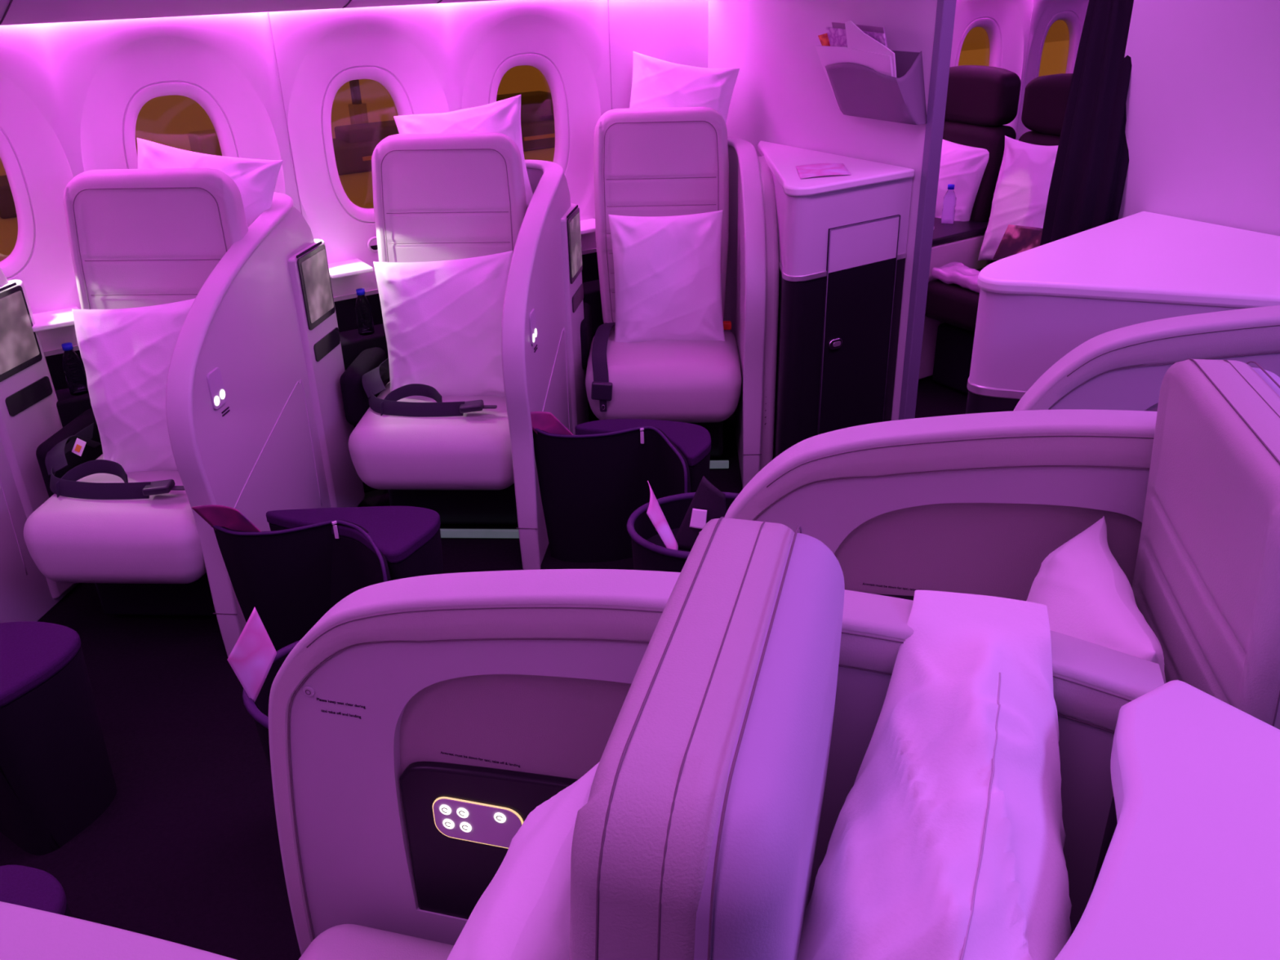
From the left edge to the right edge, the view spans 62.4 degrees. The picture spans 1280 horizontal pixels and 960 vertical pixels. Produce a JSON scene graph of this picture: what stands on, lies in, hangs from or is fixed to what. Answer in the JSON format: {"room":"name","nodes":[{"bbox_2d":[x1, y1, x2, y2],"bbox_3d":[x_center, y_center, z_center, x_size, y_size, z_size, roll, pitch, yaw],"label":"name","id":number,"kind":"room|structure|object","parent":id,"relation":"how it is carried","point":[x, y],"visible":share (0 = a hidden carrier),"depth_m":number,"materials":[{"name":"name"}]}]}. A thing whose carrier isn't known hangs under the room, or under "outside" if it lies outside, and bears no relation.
{"room":"aircraft cabin","nodes":[
{"label":"aircraft cabin","id":0,"kind":"room"},
{"bbox_2d":[0,0,498,25],"bbox_3d":[-0.239,-1.922,3.456,9.200,0.622,0.590,-18,31,-29],"label":"ceiling","id":1,"kind":"structure","parent":0,"point":[20,11],"depth_m":2.91,"materials":[{"name":"grey plastic"}]},
{"bbox_2d":[0,0,13,24],"bbox_3d":[-1.582,-1.260,2.675,0.221,0.203,0.014,10,29,21],"label":"trim","id":2,"kind":"structure","parent":1,"relation":"attached to","point":[11,2],"depth_m":2.72,"materials":[{"name":"grey plastic"}]},
{"bbox_2d":[44,252,599,391],"bbox_3d":[-0.367,-0.567,4.415,10.000,0.723,0.001,-18,31,-29],"label":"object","id":3,"kind":"structure","parent":0,"point":[346,317],"depth_m":3.88,"materials":[{"name":"black plastic"}]},
{"bbox_2d":[0,375,967,959],"bbox_3d":[1.374,0.878,2.239,10.000,0.001,7.200,-18,31,-29],"label":"floor","id":4,"kind":"structure","parent":0,"point":[186,851],"depth_m":2.62,"materials":[{"name":"carpet"}]},
{"bbox_2d":[0,864,72,917],"bbox_3d":[-1.058,0.942,1.731,0.242,0.460,0.376,5,27,12],"label":"footstool","id":5,"kind":"object","parent":4,"relation":"on","point":[20,885],"visible":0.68,"depth_m":1.75,"materials":[{"name":"purple fabric"}]},
{"bbox_2d":[0,267,79,622],"bbox_3d":[-2.083,-0.020,2.923,0.420,1.164,1.022,2,27,6],"label":"shell","id":6,"kind":"object","parent":4,"relation":"on","point":[29,415],"visible":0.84,"depth_m":3.17,"materials":[{"name":"white plastic"}]},
{"bbox_2d":[0,621,116,855],"bbox_3d":[-1.593,0.572,2.491,0.647,0.468,0.290,7,28,16],"label":"footstool","id":7,"kind":"object","parent":4,"relation":"on","point":[57,778],"visible":1,"depth_m":2.38,"materials":[{"name":"purple fabric"}]},
{"bbox_2d":[0,621,80,707],"bbox_3d":[-1.515,0.374,2.416,0.522,0.035,0.275,14,31,28],"label":"cushion","id":8,"kind":"object","parent":7,"relation":"on","point":[34,655],"depth_m":2.34,"materials":[{"name":"purple fabric"}]},
{"bbox_2d":[0,901,236,959],"bbox_3d":[-0.659,0.860,1.153,1.261,1.104,0.081,6,27,14],"label":"shell","id":9,"kind":"object","parent":4,"relation":"on","point":[26,933],"visible":1,"depth_m":0.87,"materials":[{"name":"white plastic"}]},
{"bbox_2d":[23,168,248,616],"bbox_3d":[-1.482,-0.201,3.083,0.636,1.265,0.684,0,27,4],"label":"seat","id":10,"kind":"object","parent":4,"relation":"on","point":[138,237],"visible":0.48,"depth_m":3.06,"materials":[{"name":"grey leather"}]},
{"bbox_2d":[44,422,185,499],"bbox_3d":[-1.572,-0.027,3.062,0.602,0.120,0.244,20,34,36],"label":"belt","id":11,"kind":"object","parent":10,"relation":"attached to","point":[67,486],"visible":0.98,"depth_m":3.01,"materials":[{"name":"grey"}]},
{"bbox_2d":[74,444,81,452],"bbox_3d":[-1.665,-0.094,3.129,0.018,0.020,0.001,23,3,13],"label":"print","id":12,"kind":"object","parent":11,"relation":"on","point":[77,448],"depth_m":3.13},
{"bbox_2d":[23,453,206,583],"bbox_3d":[-1.456,0.088,3.167,0.531,0.243,0.578,0,27,4],"label":"seat cushion","id":13,"kind":"object","parent":10,"relation":"on","point":[154,540],"depth_m":2.92,"materials":[{"name":"grey leather"}]},
{"bbox_2d":[71,298,195,471],"bbox_3d":[-1.404,-0.262,3.093,0.486,0.543,0.210,0,27,3],"label":"pillow","id":14,"kind":"object","parent":10,"relation":"on","point":[126,353],"visible":0.54,"depth_m":3.02,"materials":[{"name":"white fabric"}]},
{"bbox_2d":[165,192,364,657],"bbox_3d":[-1.291,-0.223,3.286,0.420,1.164,1.022,2,27,6],"label":"shell","id":15,"kind":"object","parent":4,"relation":"on","point":[257,423],"visible":0.79,"depth_m":3.14,"materials":[{"name":"white plastic"}]},
{"bbox_2d":[137,137,283,226],"bbox_3d":[-1.347,-0.841,3.266,0.499,0.408,0.180,-3,27,-3],"label":"pillow","id":16,"kind":"object","parent":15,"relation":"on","point":[255,180],"visible":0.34,"depth_m":3.23,"materials":[{"name":"white fabric"}]},
{"bbox_2d":[206,367,226,409],"bbox_3d":[-1.153,-0.249,2.875,0.006,0.105,0.070,2,27,6],"label":"light","id":17,"kind":"object","parent":15,"relation":"attached to","point":[215,379],"depth_m":2.87,"materials":[{"name":"white plastic"}]},
{"bbox_2d":[242,640,300,770],"bbox_3d":[-0.540,0.620,2.345,0.590,0.460,0.420,-1,27,2],"label":"footstool","id":18,"kind":"object","parent":4,"relation":"on","point":[259,709],"visible":0.06,"depth_m":2.25,"materials":[{"name":"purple plastic"}]},
{"bbox_2d":[226,607,276,702],"bbox_3d":[-0.792,0.365,2.159,0.095,0.215,0.036,-13,29,-22],"label":"leaflet","id":19,"kind":"object","parent":18,"relation":"on","point":[252,656],"visible":1,"depth_m":2.15,"materials":[{"name":"paper"}]},
{"bbox_2d":[210,506,443,651],"bbox_3d":[-0.820,0.310,2.963,0.609,0.475,0.308,9,29,21],"label":"footstool","id":20,"kind":"object","parent":4,"relation":"on","point":[293,573],"visible":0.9,"depth_m":2.88,"materials":[{"name":"purple fabric"}]},
{"bbox_2d":[191,505,261,532],"bbox_3d":[-1.091,0.108,2.825,0.197,0.095,0.037,3,27,9],"label":"cushion","id":21,"kind":"object","parent":20,"relation":"in","point":[229,517],"visible":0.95,"depth_m":2.82,"materials":[{"name":"fabric"}]},
{"bbox_2d":[266,506,440,563],"bbox_3d":[-0.771,0.109,2.906,0.484,0.035,0.241,14,30,28],"label":"cushion","id":22,"kind":"object","parent":20,"relation":"on","point":[387,534],"depth_m":2.84,"materials":[{"name":"purple fabric"}]},
{"bbox_2d":[339,132,526,537],"bbox_3d":[-0.698,-0.454,3.567,0.672,1.284,0.684,0,27,4],"label":"seat","id":23,"kind":"object","parent":4,"relation":"on","point":[437,197],"visible":0.5,"depth_m":3.56,"materials":[{"name":"grey leather"}]},
{"bbox_2d":[361,358,497,417],"bbox_3d":[-0.769,-0.288,3.541,0.602,0.120,0.244,20,34,36],"label":"belt","id":24,"kind":"object","parent":23,"relation":"attached to","point":[372,380],"visible":0.99,"depth_m":3.48,"materials":[{"name":"grey"}]},
{"bbox_2d":[348,381,514,489],"bbox_3d":[-0.653,-0.173,3.646,0.590,0.243,0.578,0,27,4],"label":"seat cushion","id":25,"kind":"object","parent":23,"relation":"on","point":[472,451],"depth_m":3.40,"materials":[{"name":"grey leather"}]},
{"bbox_2d":[373,250,512,396],"bbox_3d":[-0.640,-0.506,3.583,0.506,0.518,0.213,-1,27,1],"label":"pillow","id":26,"kind":"object","parent":23,"relation":"on","point":[442,319],"visible":0.79,"depth_m":3.51,"materials":[{"name":"white fabric"}]},
{"bbox_2d":[393,94,533,207],"bbox_3d":[-0.615,-1.120,3.715,0.501,0.416,0.216,-2,27,0],"label":"pillow","id":27,"kind":"object","parent":23,"relation":"on","point":[504,116],"visible":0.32,"depth_m":3.68,"materials":[{"name":"white fabric"}]},
{"bbox_2d":[501,160,589,569],"bbox_3d":[-0.470,-0.448,3.692,0.420,1.164,1.022,2,27,6],"label":"shell","id":28,"kind":"object","parent":4,"relation":"on","point":[543,314],"visible":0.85,"depth_m":3.46,"materials":[{"name":"white plastic"}]},
{"bbox_2d":[528,308,537,346],"bbox_3d":[-0.333,-0.474,3.281,0.006,0.105,0.070,2,27,6],"label":"light","id":29,"kind":"object","parent":28,"relation":"attached to","point":[532,321],"depth_m":3.27,"materials":[{"name":"white plastic"}]},
{"bbox_2d":[298,516,844,959],"bbox_3d":[-0.210,0.653,1.281,0.803,1.246,0.550,6,27,14],"label":"seat","id":30,"kind":"object","parent":4,"relation":"on","point":[695,837],"visible":0.98,"depth_m":0.80,"materials":[{"name":"grey leather"}]},
{"bbox_2d":[298,924,453,959],"bbox_3d":[-0.313,0.905,1.440,0.574,0.218,0.550,6,27,14],"label":"seat cushion","id":31,"kind":"object","parent":30,"relation":"on","point":[344,941],"depth_m":1.62,"materials":[{"name":"grey leather"}]},
{"bbox_2d":[446,762,599,959],"bbox_3d":[-0.152,0.638,1.239,0.200,0.486,0.420,6,27,14],"label":"pillow","id":32,"kind":"object","parent":30,"relation":"on","point":[523,913],"visible":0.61,"depth_m":1.14,"materials":[{"name":"white fabric"}]},
{"bbox_2d":[797,590,1071,959],"bbox_3d":[0.308,0.532,1.139,0.280,0.626,0.647,10,29,21],"label":"pillow","id":33,"kind":"object","parent":30,"relation":"on","point":[947,840],"visible":1,"depth_m":1.00,"materials":[{"name":"white fabric"}]},
{"bbox_2d":[532,418,711,563],"bbox_3d":[-0.011,0.044,3.418,0.586,0.505,0.312,11,29,23],"label":"footstool","id":34,"kind":"object","parent":4,"relation":"on","point":[592,480],"visible":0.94,"depth_m":3.36,"materials":[{"name":"purple fabric"}]},
{"bbox_2d":[530,411,573,435],"bbox_3d":[-0.283,-0.168,3.285,0.187,0.089,0.022,1,27,5],"label":"leaflet","id":35,"kind":"object","parent":34,"relation":"in","point":[545,421],"visible":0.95,"depth_m":3.29,"materials":[{"name":"paper"}]},
{"bbox_2d":[574,418,711,466],"bbox_3d":[0.035,-0.147,3.373,0.453,0.035,0.221,16,31,31],"label":"cushion","id":36,"kind":"object","parent":34,"relation":"on","point":[690,446],"depth_m":3.31,"materials":[{"name":"purple fabric"}]},
{"bbox_2d":[580,106,742,468],"bbox_3d":[0.044,-0.698,4.014,0.672,1.284,0.684,-1,27,2],"label":"seat","id":37,"kind":"object","parent":4,"relation":"on","point":[648,162],"visible":0.71,"depth_m":4.00,"materials":[{"name":"grey leather"}]},
{"bbox_2d":[591,320,731,412],"bbox_3d":[0.091,-0.447,4.018,0.531,0.192,0.510,-1,27,2],"label":"belt","id":38,"kind":"object","parent":37,"relation":"attached to","point":[602,388],"visible":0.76,"depth_m":3.84,"materials":[{"name":"grey"}]},
{"bbox_2d":[585,329,742,422],"bbox_3d":[0.092,-0.418,4.094,0.590,0.243,0.578,-1,27,2],"label":"seat cushion","id":39,"kind":"object","parent":37,"relation":"on","point":[686,381],"depth_m":3.85,"materials":[{"name":"grey leather"}]},
{"bbox_2d":[608,209,724,342],"bbox_3d":[0.105,-0.764,4.027,0.435,0.496,0.187,-2,27,0],"label":"pillow","id":40,"kind":"object","parent":37,"relation":"on","point":[667,269],"visible":0.98,"depth_m":3.96,"materials":[{"name":"white fabric"}]},
{"bbox_2d":[629,51,740,122],"bbox_3d":[0.146,-1.412,4.130,0.492,0.488,0.185,-1,27,1],"label":"pillow","id":41,"kind":"object","parent":37,"relation":"on","point":[656,82],"visible":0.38,"depth_m":4.07,"materials":[{"name":"white fabric"}]},
{"bbox_2d":[626,492,738,572],"bbox_3d":[0.194,0.315,2.916,0.450,0.460,0.360,-1,27,2],"label":"footstool","id":42,"kind":"object","parent":4,"relation":"on","point":[650,553],"visible":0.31,"depth_m":2.86,"materials":[{"name":"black plastic"}]},
{"bbox_2d":[646,480,678,550],"bbox_3d":[0.046,0.106,2.697,0.116,0.176,0.057,20,34,36],"label":"leaflet","id":43,"kind":"object","parent":42,"relation":"in","point":[654,512],"visible":1,"depth_m":2.69,"materials":[{"name":"paper"}]},
{"bbox_2d":[675,475,726,551],"bbox_3d":[0.163,0.091,2.759,0.160,0.202,0.060,9,29,21],"label":"folder","id":44,"kind":"object","parent":42,"relation":"on","point":[708,503],"visible":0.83,"depth_m":2.74,"materials":[{"name":"black"}]},
{"bbox_2d":[268,568,1164,955],"bbox_3d":[0.017,0.620,1.596,1.261,1.104,0.081,6,27,14],"label":"shell","id":45,"kind":"object","parent":4,"relation":"on","point":[417,726],"visible":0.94,"depth_m":1.49,"materials":[{"name":"white plastic"}]},
{"bbox_2d":[723,137,779,488],"bbox_3d":[0.396,-0.650,4.042,0.296,1.169,0.775,-9,28,-15],"label":"shell","id":46,"kind":"object","parent":4,"relation":"on","point":[751,305],"visible":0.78,"depth_m":3.78,"materials":[{"name":"white plastic"}]},
{"bbox_2d":[757,140,914,458],"bbox_3d":[0.505,-0.623,4.015,0.520,1.140,0.827,-18,31,-29],"label":"base cabinet","id":47,"kind":"object","parent":4,"relation":"on","point":[842,238],"visible":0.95,"depth_m":3.64,"materials":[{"name":"plastic"}]},
{"bbox_2d":[757,140,914,196],"bbox_3d":[0.490,-1.120,3.768,0.520,0.030,0.822,-18,31,-29],"label":"countertop","id":48,"kind":"structure","parent":47,"relation":"on","point":[782,160],"depth_m":3.57,"materials":[{"name":"white plastic"}]},
{"bbox_2d":[795,163,851,178],"bbox_3d":[0.614,-1.043,3.559,0.174,0.009,0.223,-1,27,1],"label":"leaflet","id":49,"kind":"object","parent":48,"relation":"on","point":[820,169],"visible":1,"depth_m":3.56,"materials":[{"name":"paper"}]},
{"bbox_2d":[724,408,1157,600],"bbox_3d":[0.710,0.411,1.921,1.261,1.155,0.081,6,27,14],"label":"shell","id":50,"kind":"object","parent":4,"relation":"on","point":[975,503],"visible":0.29,"depth_m":1.76,"materials":[{"name":"white plastic"}]},
{"bbox_2d":[918,217,991,379],"bbox_3d":[1.414,-0.885,4.958,0.740,0.681,0.300,-18,31,-29],"label":"console","id":51,"kind":"object","parent":4,"relation":"on","point":[961,242],"visible":0.05,"depth_m":4.75,"materials":[{"name":"grey plastic"}]},
{"bbox_2d":[941,184,956,224],"bbox_3d":[1.404,-1.252,4.794,0.058,0.173,0.058,-18,31,-29],"label":"water bottle","id":52,"kind":"object","parent":51,"relation":"on","point":[948,215],"visible":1,"depth_m":4.78,"materials":[{"name":"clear plastic"}]},
{"bbox_2d":[942,65,1021,222],"bbox_3d":[1.338,-1.216,4.942,0.675,1.310,0.470,-18,31,-29],"label":"seat","id":53,"kind":"object","parent":4,"relation":"on","point":[980,100],"visible":0.28,"depth_m":4.76,"materials":[{"name":"black leather"}]},
{"bbox_2d":[934,139,989,221],"bbox_3d":[1.413,-1.383,4.947,0.188,0.456,0.442,-16,30,-26],"label":"pillow","id":54,"kind":"object","parent":53,"relation":"on","point":[963,166],"visible":0.38,"depth_m":4.82,"materials":[{"name":"white fabric"}]},
{"bbox_2d":[924,73,1072,394],"bbox_3d":[1.632,-1.025,4.545,0.675,1.310,0.470,-18,31,-29],"label":"seat","id":55,"kind":"object","parent":4,"relation":"on","point":[1046,97],"visible":0.25,"depth_m":4.54,"materials":[{"name":"black leather"}]},
{"bbox_2d":[924,267,983,332],"bbox_3d":[1.574,-0.786,4.617,0.520,0.170,0.470,-18,31,-29],"label":"seat cushion","id":56,"kind":"object","parent":55,"relation":"on","point":[953,304],"depth_m":4.52,"materials":[{"name":"black leather"}]},
{"bbox_2d":[931,262,980,293],"bbox_3d":[1.413,-0.870,4.537,0.160,0.075,0.300,-18,31,-29],"label":"blanket","id":57,"kind":"object","parent":55,"relation":"on","point":[956,273],"visible":0.59,"depth_m":4.53,"materials":[{"name":"fabric"}]},
{"bbox_2d":[992,224,1042,260],"bbox_3d":[1.597,-0.969,4.373,0.062,0.166,0.280,-18,31,-29],"label":"magazine","id":58,"kind":"object","parent":55,"relation":"on","point":[1016,239],"visible":0.52,"depth_m":4.40,"materials":[{"name":"paper"}]},
{"bbox_2d":[977,135,1057,260],"bbox_3d":[1.654,-1.179,4.527,0.190,0.537,0.385,-14,29,-23],"label":"pillow","id":59,"kind":"object","parent":55,"relation":"on","point":[1020,196],"visible":0.56,"depth_m":4.49,"materials":[{"name":"white fabric"}]},
{"bbox_2d":[965,211,1279,413],"bbox_3d":[1.406,0.100,2.517,0.870,1.142,1.261,-18,31,-29],"label":"counter","id":60,"kind":"object","parent":4,"relation":"on","point":[1036,305],"visible":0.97,"depth_m":2.42,"materials":[{"name":"white plastic"}]},
{"bbox_2d":[977,211,1279,308],"bbox_3d":[1.391,-0.397,2.271,0.870,0.032,1.255,-18,31,-29],"label":"countertop","id":61,"kind":"structure","parent":60,"relation":"on","point":[1143,256],"depth_m":2.44,"materials":[{"name":"white plastic"}]},
{"bbox_2d":[1013,305,1279,411],"bbox_3d":[1.360,0.202,2.256,1.261,1.198,0.081,6,27,14],"label":"shell","id":62,"kind":"object","parent":4,"relation":"on","point":[1125,368],"visible":0.07,"depth_m":2.10,"materials":[{"name":"white plastic"}]},
{"bbox_2d":[1131,358,1279,729],"bbox_3d":[0.534,0.456,1.637,0.822,1.246,0.550,3,27,9],"label":"seat","id":63,"kind":"object","parent":4,"relation":"on","point":[1206,582],"visible":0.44,"depth_m":1.35,"materials":[{"name":"grey leather"}]},
{"bbox_2d":[1026,515,1166,684],"bbox_3d":[0.616,0.362,1.577,0.219,0.554,0.510,4,27,11],"label":"pillow","id":64,"kind":"object","parent":63,"relation":"on","point":[1086,594],"visible":0.22,"depth_m":1.50,"materials":[{"name":"white fabric"}]},
{"bbox_2d":[0,0,1088,351],"bbox_3d":[-0.161,-1.466,4.189,7.608,1.077,0.075,-18,31,-29],"label":"wall","id":65,"kind":"structure","parent":0,"point":[73,95],"depth_m":3.56,"materials":[{"name":"white plastic"}]},
{"bbox_2d":[31,306,79,332],"bbox_3d":[-1.813,-0.488,3.284,0.150,0.044,0.150,-18,31,-29],"label":"tray","id":66,"kind":"object","parent":65,"relation":"attached to","point":[54,319],"visible":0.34,"depth_m":3.24,"materials":[{"name":"white plastic"}]},
{"bbox_2d":[267,12,302,213],"bbox_3d":[-1.176,-1.121,3.553,0.003,1.055,0.003,-18,31,-29],"label":"trim","id":67,"kind":"structure","parent":65,"relation":"attached to","point":[268,12],"depth_m":3.51,"materials":[{"name":"grey plastic"}]},
{"bbox_2d":[43,248,596,356],"bbox_3d":[-0.377,-0.890,4.256,10.000,0.015,0.018,-18,31,-29],"label":"trim","id":68,"kind":"structure","parent":65,"relation":"attached to","point":[57,351],"depth_m":3.84,"materials":[{"name":"grey plastic"}]},
{"bbox_2d":[55,279,604,492],"bbox_3d":[-2.082,0.075,3.363,5.780,0.600,0.132,-18,31,-29],"label":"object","id":69,"kind":"structure","parent":65,"relation":"attached to","point":[69,406],"depth_m":3.81,"materials":[{"name":"black plastic"}]},
{"bbox_2d":[61,342,88,395],"bbox_3d":[-1.799,-0.354,3.353,0.058,0.163,0.058,-18,31,-29],"label":"water bottle","id":70,"kind":"object","parent":69,"relation":"on","point":[73,366],"visible":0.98,"depth_m":3.34,"materials":[{"name":"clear plastic"}]},
{"bbox_2d":[354,288,374,335],"bbox_3d":[-1.001,-0.610,3.821,0.058,0.163,0.058,-18,31,-29],"label":"water bottle","id":71,"kind":"object","parent":69,"relation":"on","point":[364,318],"visible":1,"depth_m":3.81,"materials":[{"name":"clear plastic"}]},
{"bbox_2d":[328,258,373,278],"bbox_3d":[-1.040,-0.736,3.738,0.150,0.044,0.150,-18,31,-29],"label":"tray","id":72,"kind":"object","parent":65,"relation":"attached to","point":[352,267],"visible":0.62,"depth_m":3.70,"materials":[{"name":"white plastic"}]},
{"bbox_2d":[367,236,377,252],"bbox_3d":[-0.962,-0.856,3.837,0.058,0.058,0.010,-18,31,-29],"label":"trim","id":73,"kind":"structure","parent":65,"relation":"attached to","point":[371,239],"depth_m":3.82,"materials":[{"name":"white plastic"}]},
{"bbox_2d":[370,244,377,249],"bbox_3d":[-0.963,-0.845,3.843,0.036,0.018,0.004,-18,31,-29],"label":"trim","id":74,"kind":"structure","parent":65,"relation":"attached to","point":[374,247],"depth_m":3.84,"materials":[{"name":"black plastic"}]},
{"bbox_2d":[580,218,595,234],"bbox_3d":[-0.209,-1.002,4.226,0.150,0.044,0.150,-18,31,-29],"label":"ledge","id":75,"kind":"object","parent":65,"relation":"attached to","point":[587,226],"visible":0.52,"depth_m":4.18,"materials":[{"name":"white plastic"}]},
{"bbox_2d":[607,0,612,109],"bbox_3d":[-0.112,-1.462,4.178,0.003,1.055,0.003,-18,31,-29],"label":"trim","id":76,"kind":"structure","parent":65,"relation":"attached to","point":[607,0],"depth_m":4.08,"materials":[{"name":"grey"}]},
{"bbox_2d":[1015,0,1034,139],"bbox_3d":[1.970,-2.130,5.400,0.003,1.055,0.003,-18,31,-29],"label":"trim","id":77,"kind":"structure","parent":65,"relation":"attached to","point":[1033,0],"depth_m":5.41,"materials":[{"name":"grey"}]},
{"bbox_2d":[707,0,1279,421],"bbox_3d":[2.173,-0.295,1.948,0.050,2.320,6.720,-18,31,-29],"label":"wall","id":78,"kind":"structure","parent":0,"point":[1202,130],"depth_m":2.87,"materials":[{"name":"white plastic"}]},
{"bbox_2d":[825,50,926,124],"bbox_3d":[0.790,-1.337,3.571,0.109,0.220,0.415,-18,31,-29],"label":"pocket","id":79,"kind":"object","parent":78,"relation":"attached to","point":[860,91],"visible":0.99,"depth_m":3.51,"materials":[{"name":"grey plastic"}]},
{"bbox_2d":[817,33,830,45],"bbox_3d":[0.689,-1.423,3.665,0.175,0.255,0.055,12,29,25],"label":"magazine","id":80,"kind":"object","parent":79,"relation":"in","point":[824,38],"visible":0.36,"depth_m":3.66,"materials":[{"name":"red paper"}]},
{"bbox_2d":[814,45,893,108],"bbox_3d":[0.731,-1.362,3.593,0.060,0.207,0.355,-18,31,-29],"label":"newspaper","id":81,"kind":"object","parent":79,"relation":"in","point":[828,55],"visible":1,"depth_m":3.54,"materials":[{"name":"white paper"}]},
{"bbox_2d":[826,26,886,47],"bbox_3d":[0.748,-1.387,3.577,0.071,0.265,0.290,-18,31,-29],"label":"magazine","id":82,"kind":"object","parent":79,"relation":"in","point":[837,37],"visible":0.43,"depth_m":3.57,"materials":[{"name":"paper"}]},
{"bbox_2d":[831,22,888,48],"bbox_3d":[0.766,-1.396,3.579,0.075,0.280,0.280,-18,31,-29],"label":"magazine","id":83,"kind":"object","parent":79,"relation":"in","point":[838,25],"visible":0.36,"depth_m":3.49,"materials":[{"name":"purple paper"}]},
{"bbox_2d":[844,20,896,77],"bbox_3d":[0.773,-1.368,3.511,0.078,0.290,0.210,-18,31,-29],"label":"newspaper","id":84,"kind":"object","parent":79,"relation":"in","point":[856,38],"visible":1,"depth_m":3.48,"materials":[{"name":"white paper"}]},
{"bbox_2d":[898,0,956,419],"bbox_3d":[0.981,-1.068,3.558,0.058,2.320,0.031,-18,31,-29],"label":"pole","id":85,"kind":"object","parent":78,"relation":"attached to","point":[945,9],"depth_m":3.60,"materials":[{"name":"grey metal"}]},
{"bbox_2d":[1054,680,1279,959],"bbox_3d":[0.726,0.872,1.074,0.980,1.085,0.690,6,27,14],"label":"pillow","id":86,"kind":"object","parent":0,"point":[1188,868],"visible":1,"depth_m":0.96,"materials":[{"name":"white fabric"}]},
{"label":"outside","id":87,"kind":"structure","parent":0,"visible":0},
{"bbox_2d":[958,40,1069,76],"bbox_3d":[5.569,-4.682,12.550,13.964,0.320,6.400,-18,31,-29],"label":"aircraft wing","id":88,"kind":"object","parent":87,"point":[1054,58],"visible":0.02,"depth_m":14.23},
{"label":"ceiling","id":89,"kind":"structure","parent":0,"visible":0},
{"bbox_2d":[1040,0,1133,245],"bbox_3d":[1.315,-0.847,3.098,0.221,2.280,0.271,-18,31,-29],"label":"curtain","id":90,"kind":"object","parent":89,"relation":"hanging from","point":[1089,175],"visible":0.4,"depth_m":2.97,"materials":[{"name":"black fabric"}]},
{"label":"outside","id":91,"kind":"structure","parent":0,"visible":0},
{"bbox_2d":[0,20,1069,261],"bbox_3d":[-50.251,-87.368,191.613,450.000,0.001,394.000,-18,31,-29],"label":"windows","id":92,"kind":"structure","parent":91,"point":[166,120],"depth_m":49.19,"materials":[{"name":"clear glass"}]},
{"bbox_2d":[0,90,555,218],"bbox_3d":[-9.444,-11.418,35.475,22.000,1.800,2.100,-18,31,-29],"label":"terminal building","id":93,"kind":"structure","parent":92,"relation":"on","point":[354,145],"depth_m":35.13,"materials":[{"name":"grey"}]},
{"bbox_2d":[347,79,368,124],"bbox_3d":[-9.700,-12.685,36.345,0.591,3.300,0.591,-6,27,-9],"label":"control tower","id":94,"kind":"structure","parent":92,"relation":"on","point":[357,110],"depth_m":36.09,"materials":[{"name":"grey"}]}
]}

